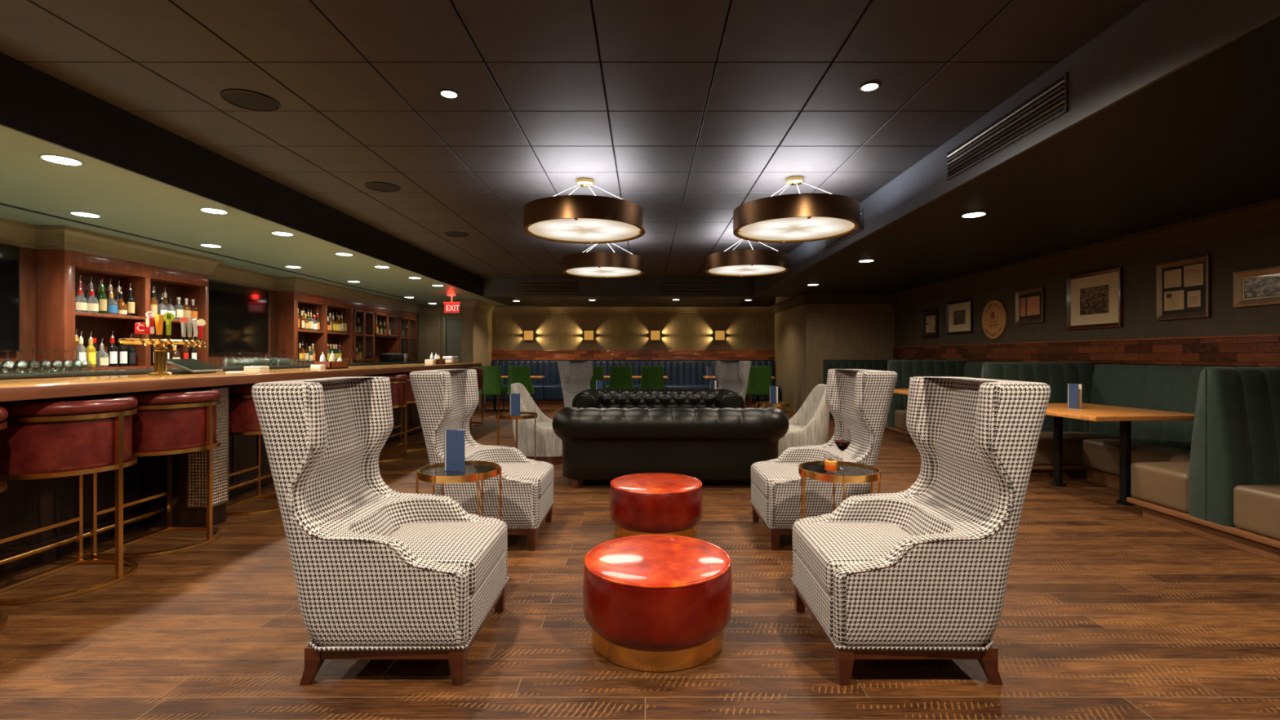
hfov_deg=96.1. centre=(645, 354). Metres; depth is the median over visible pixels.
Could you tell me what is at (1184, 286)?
framed picture
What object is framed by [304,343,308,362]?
bottle
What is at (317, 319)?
bottle
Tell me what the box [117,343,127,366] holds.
bottle
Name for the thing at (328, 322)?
bottle
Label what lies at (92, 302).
bottle
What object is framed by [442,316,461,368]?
door
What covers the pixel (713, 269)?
diffuser
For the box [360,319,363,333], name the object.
bottle
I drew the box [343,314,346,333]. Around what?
bottle
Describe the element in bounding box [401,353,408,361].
cocktail shaker
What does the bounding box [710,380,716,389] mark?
menu
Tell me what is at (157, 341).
faucet
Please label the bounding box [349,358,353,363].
copper mug
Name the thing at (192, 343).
faucet
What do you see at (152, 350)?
bottle
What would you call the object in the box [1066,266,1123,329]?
framed picture
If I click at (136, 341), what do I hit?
faucet
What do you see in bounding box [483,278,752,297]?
trim
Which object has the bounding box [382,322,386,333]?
bottle
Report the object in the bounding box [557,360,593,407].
chair
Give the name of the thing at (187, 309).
bottle
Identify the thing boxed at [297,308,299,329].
bottle
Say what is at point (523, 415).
side table
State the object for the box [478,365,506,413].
dining chair
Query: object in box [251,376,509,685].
chair
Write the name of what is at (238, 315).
wall screen
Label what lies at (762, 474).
seat cushion
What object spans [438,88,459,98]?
recessed light
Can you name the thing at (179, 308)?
bottle
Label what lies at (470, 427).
bar stool
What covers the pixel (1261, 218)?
trim
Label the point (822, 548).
seat cushion
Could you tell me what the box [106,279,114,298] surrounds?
bottle
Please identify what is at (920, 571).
chair
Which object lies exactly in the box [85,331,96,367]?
bottle
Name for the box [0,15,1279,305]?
ceiling
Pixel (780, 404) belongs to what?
side table
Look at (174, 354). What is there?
bottle
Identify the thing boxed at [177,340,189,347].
faucet
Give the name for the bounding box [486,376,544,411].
dining table
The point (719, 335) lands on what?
wall light
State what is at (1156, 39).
ceiling beam
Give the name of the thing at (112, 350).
bottle
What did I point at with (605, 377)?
dining table
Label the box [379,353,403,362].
espresso machine
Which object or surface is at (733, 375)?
chair
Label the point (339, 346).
bottle
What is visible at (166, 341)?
faucet
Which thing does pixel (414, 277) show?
recessed light
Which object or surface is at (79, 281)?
bottle
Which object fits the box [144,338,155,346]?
faucet
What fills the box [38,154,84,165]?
recessed light
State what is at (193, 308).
bottle
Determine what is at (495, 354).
trim
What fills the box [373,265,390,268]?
recessed light
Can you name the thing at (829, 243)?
grille
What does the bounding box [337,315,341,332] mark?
bottle
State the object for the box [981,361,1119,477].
booth seat
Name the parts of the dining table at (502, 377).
leg, foot plate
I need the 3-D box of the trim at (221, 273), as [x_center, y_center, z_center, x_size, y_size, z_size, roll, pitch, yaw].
[-5.560,-1.070,7.905,0.100,0.200,1.700,0,0,0]
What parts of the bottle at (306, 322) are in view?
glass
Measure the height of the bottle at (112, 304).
0.286 m
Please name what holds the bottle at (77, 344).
on the shelf at (64, 253)
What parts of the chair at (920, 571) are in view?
leg, rail panel, leg, rail, leg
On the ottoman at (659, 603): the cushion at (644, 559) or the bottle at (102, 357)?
the cushion at (644, 559)
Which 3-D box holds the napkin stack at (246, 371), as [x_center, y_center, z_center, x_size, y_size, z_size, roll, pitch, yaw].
[-3.119,0.135,4.618,0.125,0.016,0.125,0,0,2]
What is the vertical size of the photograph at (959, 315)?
0.215 m
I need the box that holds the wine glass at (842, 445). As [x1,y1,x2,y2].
[833,429,851,468]
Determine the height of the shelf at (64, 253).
1.318 m
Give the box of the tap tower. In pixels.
[117,311,206,375]
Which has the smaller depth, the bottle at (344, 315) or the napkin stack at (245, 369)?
the napkin stack at (245, 369)
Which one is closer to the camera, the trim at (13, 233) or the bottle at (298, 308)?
the trim at (13, 233)
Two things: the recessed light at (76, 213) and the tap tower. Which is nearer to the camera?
the tap tower
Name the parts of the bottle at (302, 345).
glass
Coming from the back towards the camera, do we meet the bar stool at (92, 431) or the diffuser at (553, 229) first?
the diffuser at (553, 229)
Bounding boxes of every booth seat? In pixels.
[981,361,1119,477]
[1126,366,1279,562]
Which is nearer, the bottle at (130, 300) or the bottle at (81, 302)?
the bottle at (81, 302)
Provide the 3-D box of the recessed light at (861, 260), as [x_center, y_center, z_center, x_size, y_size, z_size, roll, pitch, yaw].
[2.750,-1.164,7.160,0.194,0.012,0.194,0,0,0]
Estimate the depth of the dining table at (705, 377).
12.25 m
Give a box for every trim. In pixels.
[0,202,416,301]
[0,217,35,248]
[0,243,35,371]
[208,264,279,290]
[208,279,276,365]
[417,299,773,313]
[417,313,440,360]
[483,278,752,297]
[491,350,774,359]
[771,196,1279,313]
[893,333,1279,347]
[893,336,1279,366]
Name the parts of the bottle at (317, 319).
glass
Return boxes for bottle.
[75,275,84,295]
[75,282,87,312]
[75,328,79,367]
[75,331,86,367]
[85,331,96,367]
[86,276,95,297]
[86,284,98,313]
[92,337,98,352]
[95,337,108,367]
[96,279,106,314]
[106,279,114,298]
[106,286,117,315]
[106,337,117,366]
[115,280,120,301]
[116,286,127,315]
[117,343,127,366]
[125,284,134,315]
[127,333,135,366]
[150,286,157,317]
[151,346,153,365]
[157,293,168,315]
[163,287,168,305]
[166,297,175,319]
[167,350,169,365]
[168,345,180,365]
[173,297,183,319]
[180,345,188,359]
[182,297,191,318]
[188,336,196,359]
[190,298,197,320]
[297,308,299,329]
[297,342,302,362]
[299,310,304,329]
[301,342,305,362]
[303,313,308,329]
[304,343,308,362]
[306,309,311,330]
[308,346,312,362]
[309,311,313,330]
[311,343,315,361]
[312,315,317,330]
[315,311,319,330]
[320,351,325,361]
[327,316,330,331]
[327,344,329,360]
[328,312,332,331]
[328,355,334,361]
[329,344,332,355]
[329,351,335,361]
[332,311,335,332]
[332,344,336,359]
[334,313,339,332]
[335,344,338,359]
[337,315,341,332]
[337,344,342,358]
[340,313,343,333]
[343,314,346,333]
[355,347,359,359]
[356,318,360,333]
[357,342,361,359]
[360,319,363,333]
[361,343,363,359]
[376,318,378,335]
[378,319,382,333]
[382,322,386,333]
[400,324,404,337]
[404,323,407,337]
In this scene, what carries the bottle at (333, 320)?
on the shelf at (293, 293)
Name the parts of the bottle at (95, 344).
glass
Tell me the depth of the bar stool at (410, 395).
7.24 m
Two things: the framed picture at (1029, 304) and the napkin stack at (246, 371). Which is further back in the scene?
the framed picture at (1029, 304)
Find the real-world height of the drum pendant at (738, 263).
0.454 m
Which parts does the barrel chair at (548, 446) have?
seat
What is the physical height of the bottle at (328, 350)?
0.305 m
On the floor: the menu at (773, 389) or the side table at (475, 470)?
the side table at (475, 470)
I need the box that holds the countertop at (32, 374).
[0,360,424,380]
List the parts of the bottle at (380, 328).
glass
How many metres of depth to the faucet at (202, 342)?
4.42 m
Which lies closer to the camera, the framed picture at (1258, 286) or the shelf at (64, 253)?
the framed picture at (1258, 286)
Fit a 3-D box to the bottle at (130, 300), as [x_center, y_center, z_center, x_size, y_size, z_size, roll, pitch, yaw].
[-5.418,-0.579,6.051,0.075,0.346,0.074,0,0,18]
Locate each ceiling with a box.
[0,0,1146,278]
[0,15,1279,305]
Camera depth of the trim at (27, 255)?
5.22 m
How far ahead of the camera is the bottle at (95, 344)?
5.77 m
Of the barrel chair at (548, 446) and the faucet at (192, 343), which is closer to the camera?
the faucet at (192, 343)
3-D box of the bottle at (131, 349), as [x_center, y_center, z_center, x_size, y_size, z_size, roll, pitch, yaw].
[-5.411,-0.051,6.051,0.075,0.346,0.074,0,0,1]
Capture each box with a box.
[312,360,348,368]
[435,359,445,364]
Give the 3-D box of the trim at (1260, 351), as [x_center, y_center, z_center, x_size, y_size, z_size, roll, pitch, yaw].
[4.795,-0.025,3.950,0.030,0.230,14.300,0,0,0]
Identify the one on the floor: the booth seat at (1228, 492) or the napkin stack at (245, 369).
the booth seat at (1228, 492)
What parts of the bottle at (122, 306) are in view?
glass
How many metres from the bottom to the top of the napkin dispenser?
0.120 m
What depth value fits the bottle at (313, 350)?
9.48 m
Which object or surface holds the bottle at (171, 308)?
on the shelf at (64, 253)
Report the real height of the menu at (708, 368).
0.215 m
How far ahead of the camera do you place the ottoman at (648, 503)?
3.68 m
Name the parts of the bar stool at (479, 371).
backrest, post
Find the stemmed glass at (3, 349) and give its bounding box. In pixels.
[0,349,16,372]
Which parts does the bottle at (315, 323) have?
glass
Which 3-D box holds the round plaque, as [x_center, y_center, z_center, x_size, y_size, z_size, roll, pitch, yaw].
[4.793,-0.485,7.910,0.035,0.540,0.540,0,0,0]
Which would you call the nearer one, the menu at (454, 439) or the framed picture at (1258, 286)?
the menu at (454, 439)
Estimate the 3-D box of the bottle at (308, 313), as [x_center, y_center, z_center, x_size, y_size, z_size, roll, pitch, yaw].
[-5.412,-0.564,9.230,0.075,0.346,0.074,0,0,3]
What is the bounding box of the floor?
[0,408,1279,719]
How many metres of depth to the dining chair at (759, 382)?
11.71 m
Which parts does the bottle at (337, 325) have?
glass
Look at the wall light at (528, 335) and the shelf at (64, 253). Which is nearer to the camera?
the shelf at (64, 253)
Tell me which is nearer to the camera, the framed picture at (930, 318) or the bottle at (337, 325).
the framed picture at (930, 318)
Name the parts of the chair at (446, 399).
rail, leg, rail panel, leg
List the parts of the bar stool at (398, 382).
backrest, rail, seat rail, post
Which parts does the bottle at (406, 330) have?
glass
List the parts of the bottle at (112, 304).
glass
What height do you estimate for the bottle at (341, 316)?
0.371 m
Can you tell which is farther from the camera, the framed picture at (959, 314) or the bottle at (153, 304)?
the framed picture at (959, 314)
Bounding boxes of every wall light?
[524,330,533,340]
[583,330,594,340]
[650,330,660,340]
[714,330,724,340]
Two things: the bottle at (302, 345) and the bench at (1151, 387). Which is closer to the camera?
the bench at (1151, 387)
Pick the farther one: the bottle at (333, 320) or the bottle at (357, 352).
the bottle at (357, 352)
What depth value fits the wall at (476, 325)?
12.53 m
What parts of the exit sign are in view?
panel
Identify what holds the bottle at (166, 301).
on the shelf at (64, 253)
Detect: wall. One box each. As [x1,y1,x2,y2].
[417,297,774,384]
[461,308,492,410]
[774,297,894,413]
[894,231,1279,371]
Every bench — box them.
[822,360,887,411]
[963,361,1002,377]
[1082,364,1234,488]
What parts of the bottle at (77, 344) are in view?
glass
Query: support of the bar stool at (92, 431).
on the floor
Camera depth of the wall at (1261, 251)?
5.62 m
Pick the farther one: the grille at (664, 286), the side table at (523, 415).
the grille at (664, 286)
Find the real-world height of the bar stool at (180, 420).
0.973 m
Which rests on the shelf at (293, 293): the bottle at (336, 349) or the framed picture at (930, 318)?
the bottle at (336, 349)
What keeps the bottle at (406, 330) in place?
on the shelf at (293, 293)
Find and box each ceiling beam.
[0,52,483,296]
[752,0,1279,296]
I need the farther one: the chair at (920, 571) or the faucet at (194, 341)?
the faucet at (194, 341)
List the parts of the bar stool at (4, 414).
rail, seat rail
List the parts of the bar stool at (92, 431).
backrest, seat rail, rail, leg, post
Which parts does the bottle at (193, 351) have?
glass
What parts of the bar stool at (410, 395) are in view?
leg, backrest, seat rail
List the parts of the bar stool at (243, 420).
rail, backrest, seat rail, leg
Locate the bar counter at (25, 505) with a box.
[0,362,481,577]
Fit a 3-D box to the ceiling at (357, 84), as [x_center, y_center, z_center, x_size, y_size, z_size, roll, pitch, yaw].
[-0.370,-1.580,5.350,10.560,0.100,17.100,0,0,0]
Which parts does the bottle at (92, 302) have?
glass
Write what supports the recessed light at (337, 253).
in the ceiling at (1202, 139)
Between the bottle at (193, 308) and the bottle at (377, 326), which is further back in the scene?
the bottle at (377, 326)
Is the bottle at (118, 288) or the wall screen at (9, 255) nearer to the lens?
the wall screen at (9, 255)
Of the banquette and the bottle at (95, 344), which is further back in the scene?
the banquette
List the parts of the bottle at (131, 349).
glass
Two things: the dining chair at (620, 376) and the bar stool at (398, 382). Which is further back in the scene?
the dining chair at (620, 376)
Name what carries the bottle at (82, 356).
on the shelf at (64, 253)
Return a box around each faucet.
[133,338,146,346]
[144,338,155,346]
[153,339,165,346]
[163,339,174,346]
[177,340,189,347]
[186,340,195,347]
[192,340,200,347]
[197,340,206,347]
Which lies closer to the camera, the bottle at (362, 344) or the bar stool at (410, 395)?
the bar stool at (410, 395)
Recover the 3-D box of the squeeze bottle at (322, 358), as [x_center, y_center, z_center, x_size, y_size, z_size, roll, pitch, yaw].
[-3.280,0.051,5.850,0.052,0.161,0.052,0,0,0]
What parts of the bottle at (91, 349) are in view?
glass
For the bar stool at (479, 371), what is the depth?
9.89 m
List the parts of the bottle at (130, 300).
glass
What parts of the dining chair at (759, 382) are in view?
leg, leg, seat, backrest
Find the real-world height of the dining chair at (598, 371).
0.980 m
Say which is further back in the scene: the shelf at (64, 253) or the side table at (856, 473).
the shelf at (64, 253)
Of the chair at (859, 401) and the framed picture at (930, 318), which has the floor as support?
the chair at (859, 401)
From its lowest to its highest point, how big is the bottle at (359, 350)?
0.371 m
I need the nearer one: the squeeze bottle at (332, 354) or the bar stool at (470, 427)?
the squeeze bottle at (332, 354)
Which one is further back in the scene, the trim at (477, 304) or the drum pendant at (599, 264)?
the trim at (477, 304)
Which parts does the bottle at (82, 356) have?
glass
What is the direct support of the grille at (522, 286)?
attached to the trim at (492, 287)
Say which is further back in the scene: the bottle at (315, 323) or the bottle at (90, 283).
the bottle at (315, 323)
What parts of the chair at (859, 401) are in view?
leg, rail panel, rail, leg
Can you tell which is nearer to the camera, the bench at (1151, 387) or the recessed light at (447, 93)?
the recessed light at (447, 93)
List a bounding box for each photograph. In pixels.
[953,309,965,324]
[1080,284,1108,315]
[1244,275,1279,297]
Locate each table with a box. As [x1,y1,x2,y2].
[416,460,501,519]
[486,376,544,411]
[495,411,537,460]
[604,376,667,378]
[702,376,774,407]
[755,401,791,418]
[798,460,880,519]
[893,388,908,395]
[1044,403,1195,506]
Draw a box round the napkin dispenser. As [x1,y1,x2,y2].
[442,355,458,363]
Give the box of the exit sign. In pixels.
[443,293,460,312]
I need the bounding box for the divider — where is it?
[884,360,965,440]
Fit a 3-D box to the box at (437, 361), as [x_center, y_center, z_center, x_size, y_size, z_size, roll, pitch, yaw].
[-3.250,0.105,8.920,0.180,0.075,0.340,0,0,0]
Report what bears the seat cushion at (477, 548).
on the chair at (381, 572)
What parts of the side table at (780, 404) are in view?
glass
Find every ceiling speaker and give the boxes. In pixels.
[220,88,280,111]
[364,182,400,192]
[444,231,469,237]
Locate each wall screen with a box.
[0,244,19,352]
[208,280,268,353]
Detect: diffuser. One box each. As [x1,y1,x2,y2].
[528,217,640,241]
[566,266,640,276]
[708,264,785,275]
[737,217,854,239]
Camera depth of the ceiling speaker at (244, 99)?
3.45 m
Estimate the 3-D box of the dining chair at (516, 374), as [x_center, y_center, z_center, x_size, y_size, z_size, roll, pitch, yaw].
[-2.579,0.720,11.935,0.520,0.980,0.530,0,0,1]
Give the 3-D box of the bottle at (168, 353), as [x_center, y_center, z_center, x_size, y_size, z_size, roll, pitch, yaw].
[-5.406,-0.016,6.476,0.075,0.276,0.074,0,0,5]
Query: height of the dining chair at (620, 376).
0.980 m
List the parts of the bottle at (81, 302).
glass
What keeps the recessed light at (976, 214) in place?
in the ceiling at (1202, 139)
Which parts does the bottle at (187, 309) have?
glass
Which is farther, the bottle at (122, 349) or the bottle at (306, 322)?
the bottle at (306, 322)
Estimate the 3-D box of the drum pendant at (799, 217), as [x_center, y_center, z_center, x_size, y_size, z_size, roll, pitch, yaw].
[1.300,-1.298,5.000,1.094,0.454,1.094,0,0,0]
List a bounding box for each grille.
[518,282,578,292]
[660,282,719,292]
[825,208,862,250]
[946,71,1068,180]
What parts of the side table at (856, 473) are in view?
leg, leg, leg, glass, leg, leg, leg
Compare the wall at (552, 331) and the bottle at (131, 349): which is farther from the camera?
the wall at (552, 331)
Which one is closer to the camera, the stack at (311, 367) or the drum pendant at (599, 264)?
the stack at (311, 367)
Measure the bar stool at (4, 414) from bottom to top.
0.973 m
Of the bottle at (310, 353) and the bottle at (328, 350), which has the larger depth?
the bottle at (328, 350)
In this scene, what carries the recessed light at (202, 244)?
in the ceiling at (1202, 139)
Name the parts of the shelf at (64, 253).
shelf, rail, panel, crown, rail, shelf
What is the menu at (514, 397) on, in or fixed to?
on the side table at (523, 415)
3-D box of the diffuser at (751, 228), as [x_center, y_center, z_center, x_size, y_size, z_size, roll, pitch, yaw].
[1.300,-1.094,5.000,1.032,0.006,1.032,0,0,0]
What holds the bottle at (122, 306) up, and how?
on the shelf at (64, 253)
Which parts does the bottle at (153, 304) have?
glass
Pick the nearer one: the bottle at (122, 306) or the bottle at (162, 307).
the bottle at (122, 306)
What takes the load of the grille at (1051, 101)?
attached to the ceiling beam at (1156, 39)
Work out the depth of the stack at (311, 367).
5.67 m
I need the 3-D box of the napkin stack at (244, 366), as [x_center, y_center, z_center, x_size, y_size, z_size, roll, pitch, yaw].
[-3.122,0.102,4.622,0.125,0.016,0.125,0,0,-3]
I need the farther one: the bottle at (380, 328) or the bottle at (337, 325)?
the bottle at (380, 328)
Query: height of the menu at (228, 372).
0.012 m
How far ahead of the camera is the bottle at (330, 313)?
9.87 m
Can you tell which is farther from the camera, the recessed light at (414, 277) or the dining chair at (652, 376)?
the dining chair at (652, 376)
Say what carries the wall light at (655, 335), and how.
attached to the wall at (552, 331)
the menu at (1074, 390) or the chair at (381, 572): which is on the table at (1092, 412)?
the menu at (1074, 390)
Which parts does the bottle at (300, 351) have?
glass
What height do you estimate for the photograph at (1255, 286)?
0.149 m
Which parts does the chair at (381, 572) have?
leg, rail, leg, rail panel, leg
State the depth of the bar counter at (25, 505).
3.90 m
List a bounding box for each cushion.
[388,522,506,594]
[497,462,554,498]
[586,534,728,585]
[612,472,700,493]
[751,462,800,497]
[792,522,912,594]
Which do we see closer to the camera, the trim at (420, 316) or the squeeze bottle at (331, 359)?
the squeeze bottle at (331, 359)
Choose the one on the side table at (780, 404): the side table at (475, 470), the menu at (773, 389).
the menu at (773, 389)
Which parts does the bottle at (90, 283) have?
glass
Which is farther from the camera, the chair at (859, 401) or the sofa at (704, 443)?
the sofa at (704, 443)
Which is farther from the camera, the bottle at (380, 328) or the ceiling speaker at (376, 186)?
the bottle at (380, 328)
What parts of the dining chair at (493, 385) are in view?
leg, leg, backrest, seat, leg, leg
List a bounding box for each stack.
[244,366,269,368]
[244,368,269,370]
[244,370,269,373]
[311,364,325,366]
[311,367,326,368]
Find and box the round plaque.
[982,299,1007,338]
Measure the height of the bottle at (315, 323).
0.260 m
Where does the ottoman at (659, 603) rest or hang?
on the floor
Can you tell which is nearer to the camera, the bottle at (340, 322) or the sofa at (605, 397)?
the sofa at (605, 397)
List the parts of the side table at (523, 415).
leg, leg, leg, glass, leg, leg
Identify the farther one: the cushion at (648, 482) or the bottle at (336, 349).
the bottle at (336, 349)
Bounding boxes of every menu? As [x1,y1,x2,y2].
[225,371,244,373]
[444,428,465,471]
[510,393,519,414]
[595,380,602,389]
[706,366,711,376]
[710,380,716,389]
[769,386,777,404]
[1067,383,1082,408]
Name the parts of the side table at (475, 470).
leg, leg, leg, glass, leg, leg, leg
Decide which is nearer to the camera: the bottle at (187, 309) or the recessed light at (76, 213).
the recessed light at (76, 213)
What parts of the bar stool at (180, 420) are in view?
leg, leg, backrest, seat rail, rail, post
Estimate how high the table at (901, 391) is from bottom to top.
0.738 m
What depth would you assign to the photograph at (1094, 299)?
6.15 m
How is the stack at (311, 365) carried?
on the stack
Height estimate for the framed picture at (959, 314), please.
0.500 m
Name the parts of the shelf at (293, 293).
rail, shelf, shelf, crown, panel, glass door, rail, glass door, glass door, shelf, glass door, glass door, glass door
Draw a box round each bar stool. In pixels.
[0,395,137,604]
[0,406,8,630]
[89,388,221,558]
[226,382,279,515]
[355,373,408,462]
[381,372,426,451]
[457,368,483,426]
[469,416,471,430]
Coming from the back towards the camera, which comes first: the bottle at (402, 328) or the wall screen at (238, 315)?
the bottle at (402, 328)
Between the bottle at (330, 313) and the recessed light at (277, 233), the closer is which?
the recessed light at (277, 233)
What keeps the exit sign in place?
hanging from the ceiling at (1202, 139)
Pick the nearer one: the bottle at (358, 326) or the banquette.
the bottle at (358, 326)
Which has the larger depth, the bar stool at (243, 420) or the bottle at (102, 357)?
the bottle at (102, 357)
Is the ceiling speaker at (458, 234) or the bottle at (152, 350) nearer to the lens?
the bottle at (152, 350)
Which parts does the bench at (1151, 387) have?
seat, backrest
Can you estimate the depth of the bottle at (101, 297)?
5.71 m
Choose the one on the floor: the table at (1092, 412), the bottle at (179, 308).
the table at (1092, 412)
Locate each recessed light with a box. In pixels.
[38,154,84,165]
[69,211,101,217]
[199,207,228,213]
[200,243,222,247]
[270,231,293,235]
[284,265,302,268]
[334,252,353,256]
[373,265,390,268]
[408,276,422,279]
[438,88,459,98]
[857,259,874,262]
[859,81,880,91]
[960,211,986,217]
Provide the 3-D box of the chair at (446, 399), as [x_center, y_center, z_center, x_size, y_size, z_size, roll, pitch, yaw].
[-1.063,0.657,3.870,0.820,1.105,0.680,0,0,0]
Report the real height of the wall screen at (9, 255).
0.930 m
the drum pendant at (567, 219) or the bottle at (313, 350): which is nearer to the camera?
the drum pendant at (567, 219)
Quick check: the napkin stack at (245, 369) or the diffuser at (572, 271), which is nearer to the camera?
the napkin stack at (245, 369)
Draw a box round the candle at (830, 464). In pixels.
[823,457,837,471]
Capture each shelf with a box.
[35,225,222,370]
[276,276,422,364]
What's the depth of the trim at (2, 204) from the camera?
5.91 m
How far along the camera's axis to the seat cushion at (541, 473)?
3.81 m
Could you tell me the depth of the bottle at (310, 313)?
9.31 m
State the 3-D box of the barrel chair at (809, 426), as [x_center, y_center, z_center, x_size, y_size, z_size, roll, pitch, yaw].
[1.634,0.770,6.350,0.788,0.880,0.731,0,0,0]
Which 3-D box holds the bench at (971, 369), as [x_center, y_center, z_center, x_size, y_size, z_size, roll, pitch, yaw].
[4.486,0.654,7.405,0.572,1.112,2.130,0,0,0]
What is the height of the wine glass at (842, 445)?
0.218 m
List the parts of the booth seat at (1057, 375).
backrest, wood rail, seat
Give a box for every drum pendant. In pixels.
[523,177,645,244]
[563,243,644,278]
[705,238,788,276]
[733,176,859,243]
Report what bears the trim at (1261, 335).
attached to the wall at (1261, 251)
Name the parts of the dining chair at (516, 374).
leg, backrest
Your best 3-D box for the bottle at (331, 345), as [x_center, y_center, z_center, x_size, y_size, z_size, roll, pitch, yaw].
[-5.505,-0.030,10.070,0.075,0.305,0.074,0,0,16]
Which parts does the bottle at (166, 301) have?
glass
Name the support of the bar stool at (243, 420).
on the floor
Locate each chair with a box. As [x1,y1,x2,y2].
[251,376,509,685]
[409,368,554,550]
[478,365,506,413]
[506,365,534,412]
[510,382,562,464]
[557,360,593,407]
[590,365,605,389]
[608,365,633,389]
[639,365,664,389]
[714,360,751,401]
[746,365,772,408]
[750,368,897,550]
[778,383,829,456]
[790,376,1050,685]
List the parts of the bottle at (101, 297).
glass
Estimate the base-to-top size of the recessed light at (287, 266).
0.012 m
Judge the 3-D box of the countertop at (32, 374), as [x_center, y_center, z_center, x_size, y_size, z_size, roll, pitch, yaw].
[-5.322,0.680,6.175,0.645,1.060,14.350,0,0,0]
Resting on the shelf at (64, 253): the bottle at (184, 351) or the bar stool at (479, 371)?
the bottle at (184, 351)
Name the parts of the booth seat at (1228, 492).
seat, wood rail, backrest, seat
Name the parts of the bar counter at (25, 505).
foot rail, stud plate, foot rail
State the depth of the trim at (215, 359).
8.43 m
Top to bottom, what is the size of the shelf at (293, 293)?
1.318 m
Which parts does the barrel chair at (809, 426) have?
seat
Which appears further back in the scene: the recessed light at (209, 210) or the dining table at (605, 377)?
the dining table at (605, 377)
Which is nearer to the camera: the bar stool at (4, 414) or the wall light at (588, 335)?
the bar stool at (4, 414)
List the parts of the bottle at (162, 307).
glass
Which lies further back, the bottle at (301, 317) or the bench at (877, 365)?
the bench at (877, 365)
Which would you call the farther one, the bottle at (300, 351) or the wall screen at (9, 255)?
the bottle at (300, 351)
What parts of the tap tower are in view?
tap handle, tap handle, tap handle, rail, tap handle, tap handle, tap handle, tap handle, tap handle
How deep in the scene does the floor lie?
2.41 m
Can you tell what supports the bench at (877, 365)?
on the floor
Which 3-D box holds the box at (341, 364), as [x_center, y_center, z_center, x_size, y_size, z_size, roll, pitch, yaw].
[-3.250,0.105,5.950,0.180,0.075,0.340,0,0,0]
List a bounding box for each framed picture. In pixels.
[921,308,938,338]
[946,298,973,334]
[1014,286,1044,324]
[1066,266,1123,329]
[1155,254,1211,320]
[1232,266,1279,306]
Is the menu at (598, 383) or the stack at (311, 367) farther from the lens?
the menu at (598, 383)
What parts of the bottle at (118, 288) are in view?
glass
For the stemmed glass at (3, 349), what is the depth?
4.67 m
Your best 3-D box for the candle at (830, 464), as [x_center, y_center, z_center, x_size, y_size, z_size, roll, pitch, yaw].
[0.965,0.567,2.990,0.073,0.088,0.073,0,0,0]
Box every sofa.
[551,406,789,488]
[572,388,744,408]
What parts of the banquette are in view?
seat, seat, seat, backrest, seat, seat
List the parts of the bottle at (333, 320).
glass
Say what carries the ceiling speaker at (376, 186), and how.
attached to the ceiling at (357, 84)
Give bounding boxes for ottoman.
[582,534,732,672]
[609,472,702,537]
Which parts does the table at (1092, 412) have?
leg, foot plate, leg, foot plate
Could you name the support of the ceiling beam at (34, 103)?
attached to the ceiling at (1202, 139)
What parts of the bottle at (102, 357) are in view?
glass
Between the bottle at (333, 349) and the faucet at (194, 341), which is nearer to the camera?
the faucet at (194, 341)
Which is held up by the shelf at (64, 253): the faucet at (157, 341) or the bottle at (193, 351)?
the bottle at (193, 351)
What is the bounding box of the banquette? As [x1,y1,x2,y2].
[485,360,780,408]
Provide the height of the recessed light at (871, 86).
0.012 m
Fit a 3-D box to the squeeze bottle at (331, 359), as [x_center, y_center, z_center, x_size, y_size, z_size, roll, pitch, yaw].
[-3.220,0.069,5.905,0.052,0.126,0.052,0,0,0]

